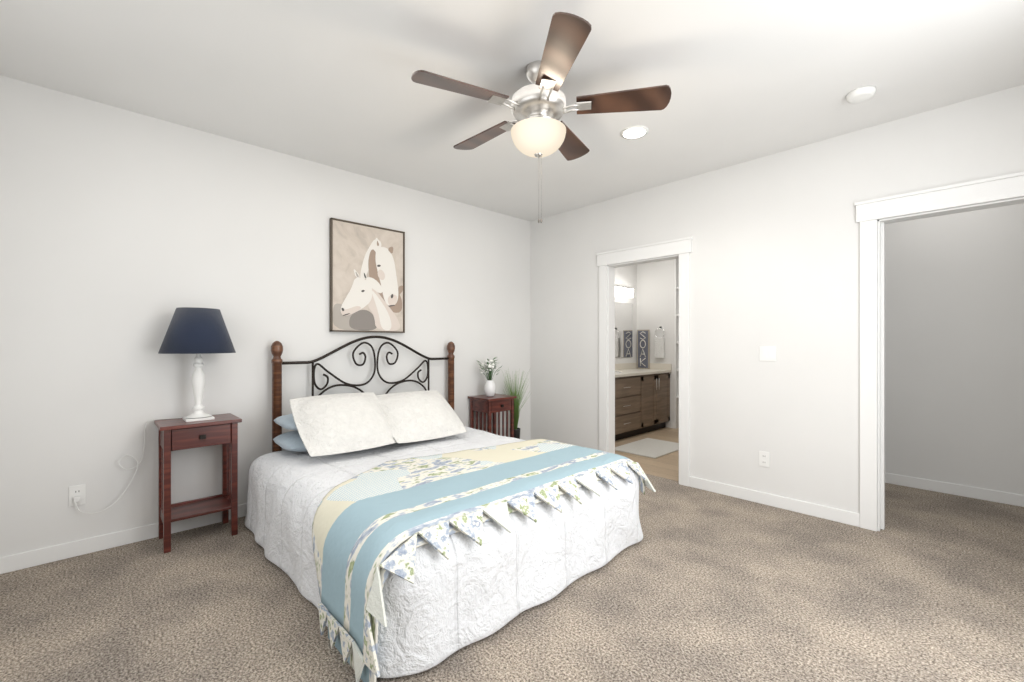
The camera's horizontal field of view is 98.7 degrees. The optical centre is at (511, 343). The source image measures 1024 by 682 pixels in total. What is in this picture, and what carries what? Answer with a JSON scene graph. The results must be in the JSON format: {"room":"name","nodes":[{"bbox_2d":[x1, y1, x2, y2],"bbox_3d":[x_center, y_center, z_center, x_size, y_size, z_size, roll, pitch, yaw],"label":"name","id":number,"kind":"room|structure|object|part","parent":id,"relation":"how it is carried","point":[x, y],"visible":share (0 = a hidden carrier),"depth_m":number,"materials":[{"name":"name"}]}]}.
{"room":"bedroom","nodes":[
{"label":"bedroom","id":0,"kind":"room"},
{"bbox_2d":[0,75,636,556],"bbox_3d":[-0.364,-0.105,4.766,7.740,2.700,0.120,0,0,-44],"label":"wall","id":1,"kind":"structure","parent":0,"point":[124,233],"depth_m":2.90,"materials":[{"name":"paint"}]},
{"bbox_2d":[69,484,85,506],"bbox_3d":[-2.553,0.890,2.585,0.070,0.115,0.008,0,0,-44],"label":"outlet","id":2,"kind":"object","parent":1,"relation":"attached to","point":[78,490],"visible":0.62,"depth_m":2.58,"materials":[{"name":"white plastic"}]},
{"bbox_2d":[74,438,144,513],"bbox_3d":[-2.428,0.804,2.662,0.319,0.399,0.039,0,0,-41],"label":"power cord","id":3,"kind":"object","parent":2,"relation":"in","point":[76,498],"depth_m":2.69,"materials":[{"name":"white plastic"}]},
{"bbox_2d":[0,503,246,573],"bbox_3d":[-1.401,1.200,3.681,4.500,0.090,0.016,0,0,-44],"label":"baseboard","id":4,"kind":"structure","parent":1,"relation":"attached to","point":[26,559],"depth_m":2.64,"materials":[{"name":"white wood"}]},
{"bbox_2d":[330,218,404,332],"bbox_3d":[-1.238,-0.562,3.817,0.669,0.925,0.040,0,0,-44],"label":"framed picture","id":5,"kind":"object","parent":1,"relation":"attached to","point":[367,278],"visible":1,"depth_m":3.79},
{"bbox_2d":[615,302,631,357],"bbox_3d":[1.403,-0.205,6.363,1.260,0.820,0.008,0,0,-44],"label":"bathroom mirror","id":6,"kind":"object","parent":1,"relation":"attached to","point":[623,329],"visible":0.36,"depth_m":6.62,"materials":[{"name":"clear glass"}]},
{"bbox_2d":[615,285,632,297],"bbox_3d":[1.608,-0.775,6.466,0.600,0.160,0.143,0,0,-44],"label":"sconce","id":7,"kind":"object","parent":1,"relation":"attached to","point":[623,291],"visible":0.81,"depth_m":6.43,"materials":[{"name":"white glass"}]},
{"bbox_2d":[615,363,636,370],"bbox_3d":[1.373,0.340,6.327,1.628,0.090,0.018,0,0,-44],"label":"backsplash","id":8,"kind":"structure","parent":1,"relation":"attached to","point":[623,366],"depth_m":6.58,"materials":[{"name":"beige stone"}]},
{"bbox_2d":[0,474,1023,681],"bbox_3d":[0.574,1.270,2.605,5.870,0.050,4.300,0,0,-44],"label":"floor","id":9,"kind":"structure","parent":0,"point":[696,585],"depth_m":2.05,"materials":[{"name":"beige carpet"}]},
{"bbox_2d":[154,413,241,552],"bbox_3d":[-2.027,0.868,2.845,0.420,0.755,0.330,0,0,-44],"label":"nightstand","id":10,"kind":"object","parent":9,"relation":"on","point":[175,434],"visible":0.98,"depth_m":2.80,"materials":[{"name":"brown wood"}]},
{"bbox_2d":[144,307,235,431],"bbox_3d":[-2.032,0.154,2.846,0.418,0.780,0.413,0,0,31],"label":"table lamp","id":11,"kind":"object","parent":10,"relation":"on","point":[198,331],"depth_m":2.74,"materials":[{"name":"white"}]},
{"bbox_3d":[-2.330,0.742,2.725,0.546,0.526,0.098,0,0,-44],"label":"cord","id":12,"kind":"part","parent":11,"relation":"part of","materials":[{"name":"white plastic"}]},
{"bbox_3d":[-2.027,-0.083,2.845,0.410,0.286,0.410,0,0,-44],"label":"lamp shade","id":13,"kind":"part","parent":11,"relation":"part of","materials":[{"name":"blue fabric"}]},
{"bbox_2d":[245,336,655,681],"bbox_3d":[-0.522,0.667,2.946,1.934,1.478,2.225,0,0,-44],"label":"bed","id":14,"kind":"object","parent":9,"relation":"on","point":[399,534],"visible":1,"depth_m":2.18,"materials":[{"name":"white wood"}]},
{"bbox_2d":[311,438,655,681],"bbox_3d":[-0.123,0.969,2.528,1.934,0.522,1.069,0,0,-44],"label":"quilt","id":15,"kind":"object","parent":14,"relation":"on","point":[416,561],"depth_m":1.94,"materials":[{"name":"fabric"}]},
{"bbox_2d":[468,394,516,437],"bbox_3d":[-0.205,0.895,4.572,0.380,0.700,0.340,0,0,-44],"label":"nightstand","id":16,"kind":"object","parent":9,"relation":"on","point":[493,405],"visible":0.5,"depth_m":4.49,"materials":[{"name":"brown wood"}]},
{"bbox_2d":[476,357,501,396],"bbox_3d":[-0.224,0.340,4.545,0.304,0.408,0.286,0,0,-44],"label":"flower vase","id":17,"kind":"object","parent":16,"relation":"on","point":[490,389],"visible":1,"depth_m":4.51,"materials":[{"name":"white ceramic"}]},
{"bbox_2d":[504,369,530,438],"bbox_3d":[0.094,0.755,4.830,0.342,0.979,0.361,0,0,-44],"label":"grass plant","id":18,"kind":"object","parent":9,"relation":"on","point":[517,401],"visible":0.65,"depth_m":4.80,"materials":[{"name":"green plant"}]},
{"bbox_2d":[0,0,1023,221],"bbox_3d":[1.163,-1.485,3.168,7.740,0.060,4.540,0,0,-44],"label":"ceiling","id":19,"kind":"structure","parent":0,"point":[331,83],"depth_m":2.35,"materials":[{"name":"paint"}]},
{"bbox_2d":[411,12,670,222],"bbox_3d":[0.104,-1.044,2.363,1.290,0.822,1.241,0,0,-44],"label":"fan","id":20,"kind":"object","parent":19,"relation":"hanging from","point":[538,107],"visible":1,"depth_m":2.22,"materials":[{"name":"brown wood"}]},
{"bbox_3d":[0.140,-1.062,2.329,0.292,0.125,0.292,0,0,-44],"label":"lamp shade","id":21,"kind":"part","parent":20,"relation":"part of","materials":[{"name":"white glass"}]},
{"bbox_2d":[620,125,648,138],"bbox_3d":[0.842,-1.452,3.027,0.190,0.006,0.190,0,0,-44],"label":"recessed light","id":22,"kind":"object","parent":19,"relation":"in","point":[635,132],"visible":1,"depth_m":3.02,"materials":[{"name":"white"}]},
{"bbox_2d":[846,86,875,102],"bbox_3d":[2.019,-1.437,2.548,0.136,0.036,0.136,0,0,-44],"label":"smoke detector","id":23,"kind":"object","parent":19,"relation":"attached to","point":[861,94],"visible":1,"depth_m":2.52,"materials":[{"name":"white plastic"}]},
{"bbox_2d":[615,427,678,480],"bbox_3d":[2.197,1.269,5.387,2.940,0.052,2.520,0,0,-44],"label":"floor","id":24,"kind":"structure","parent":0,"point":[666,466],"depth_m":4.77,"materials":[{"name":"wood"}]},
{"bbox_2d":[615,371,671,440],"bbox_3d":[1.572,0.832,6.126,1.618,0.823,0.584,0,0,-44],"label":"bathroom vanity","id":25,"kind":"object","parent":24,"relation":"on","point":[642,400],"depth_m":5.94,"materials":[{"name":"brown wood"}]},
{"bbox_2d":[615,367,654,374],"bbox_3d":[1.565,0.402,6.127,1.628,0.035,0.573,0,0,-44],"label":"countertop","id":26,"kind":"structure","parent":25,"relation":"on","point":[630,370],"depth_m":6.11,"materials":[{"name":"beige stone"}]},
{"bbox_2d":[637,330,649,368],"bbox_3d":[2.018,0.085,6.773,0.033,0.599,0.200,0,0,-44],"label":"sign","id":27,"kind":"object","parent":26,"relation":"on","point":[643,349],"visible":1,"depth_m":6.76,"materials":[{"name":"grey"}]},
{"bbox_2d":[615,438,678,458],"bbox_3d":[1.660,1.236,5.254,0.860,0.014,0.570,0,0,-44],"label":"bath rug","id":28,"kind":"object","parent":24,"relation":"on","point":[651,448],"visible":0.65,"depth_m":5.19,"materials":[{"name":"white fabric"}]},
{"bbox_2d":[675,259,678,428],"bbox_3d":[2.905,-0.106,6.340,0.599,2.696,0.880,0,0,-44],"label":"shelf","id":29,"kind":"object","parent":24,"relation":"on","point":[676,343],"visible":0.15,"depth_m":6.45,"materials":[{"name":"white"}]},
{"bbox_2d":[637,259,674,428],"bbox_3d":[2.213,-0.105,6.716,0.120,2.700,0.620,0,0,-44],"label":"wall","id":30,"kind":"structure","parent":0,"point":[655,295],"depth_m":6.60,"materials":[{"name":"paint"}]},
{"bbox_2d":[654,327,664,357],"bbox_3d":[2.224,-0.024,6.603,0.080,0.477,0.160,0,0,-44],"label":"hanging towel","id":31,"kind":"object","parent":30,"relation":"hanging from","point":[659,347],"visible":0.92,"depth_m":6.57,"materials":[{"name":"white fabric"}]},
{"bbox_2d":[650,363,670,370],"bbox_3d":[2.153,0.340,6.676,0.018,0.090,0.555,0,0,-44],"label":"backsplash","id":32,"kind":"structure","parent":30,"relation":"attached to","point":[658,366],"depth_m":6.57,"materials":[{"name":"beige stone"}]},
{"bbox_2d":[530,84,1023,513],"bbox_3d":[1.749,-0.105,3.728,0.120,2.700,4.300,0,0,-44],"label":"wall","id":33,"kind":"structure","parent":0,"point":[775,257],"depth_m":3.40,"materials":[{"name":"paint"}]},
{"bbox_2d":[596,236,692,486],"bbox_3d":[1.261,0.158,4.216,0.150,2.175,0.996,0,0,-44],"label":"door frame","id":34,"kind":"structure","parent":33,"relation":"attached to","point":[608,262],"depth_m":4.22,"materials":[{"name":"white wood"}]},
{"bbox_2d":[759,451,768,466],"bbox_3d":[1.958,0.895,3.416,0.008,0.115,0.070,0,0,-44],"label":"outlet","id":35,"kind":"object","parent":33,"relation":"attached to","point":[763,458],"visible":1,"depth_m":3.42,"materials":[{"name":"white plastic"}]},
{"bbox_2d":[760,346,775,360],"bbox_3d":[1.975,0.075,3.398,0.009,0.116,0.116,0,0,-44],"label":"switch plate","id":36,"kind":"object","parent":33,"relation":"attached to","point":[767,353],"visible":1,"depth_m":3.40,"materials":[{"name":"white plastic"}]},
{"bbox_2d":[689,476,859,526],"bbox_3d":[1.957,1.200,3.415,0.013,0.090,1.180,0,0,-44],"label":"baseboard","id":37,"kind":"structure","parent":33,"relation":"attached to","point":[825,512],"depth_m":3.33,"materials":[{"name":"white wood"}]},
{"bbox_2d":[881,222,884,529],"bbox_3d":[2.489,0.213,2.954,0.040,2.053,0.018,0,0,-44],"label":"door frame","id":38,"kind":"structure","parent":33,"relation":"attached to","point":[883,375],"depth_m":2.94,"materials":[{"name":"white wood"}]},
{"bbox_2d":[854,171,1023,530],"bbox_3d":[2.781,0.142,2.626,0.150,2.205,1.156,0,0,-44],"label":"door frame","id":39,"kind":"structure","parent":33,"relation":"attached to","point":[872,215],"depth_m":2.92,"materials":[{"name":"white wood"}]},
{"bbox_2d":[885,203,1023,494],"bbox_3d":[3.610,-0.105,3.764,0.120,2.700,1.780,0,0,-44],"label":"wall","id":40,"kind":"structure","parent":0,"point":[954,348],"depth_m":3.62,"materials":[{"name":"paint"}]},
{"bbox_2d":[885,473,1023,506],"bbox_3d":[3.561,1.200,3.717,0.013,0.090,1.780,0,0,-44],"label":"baseboard","id":41,"kind":"structure","parent":40,"relation":"attached to","point":[931,485],"depth_m":3.61,"materials":[{"name":"white wood"}]}
]}

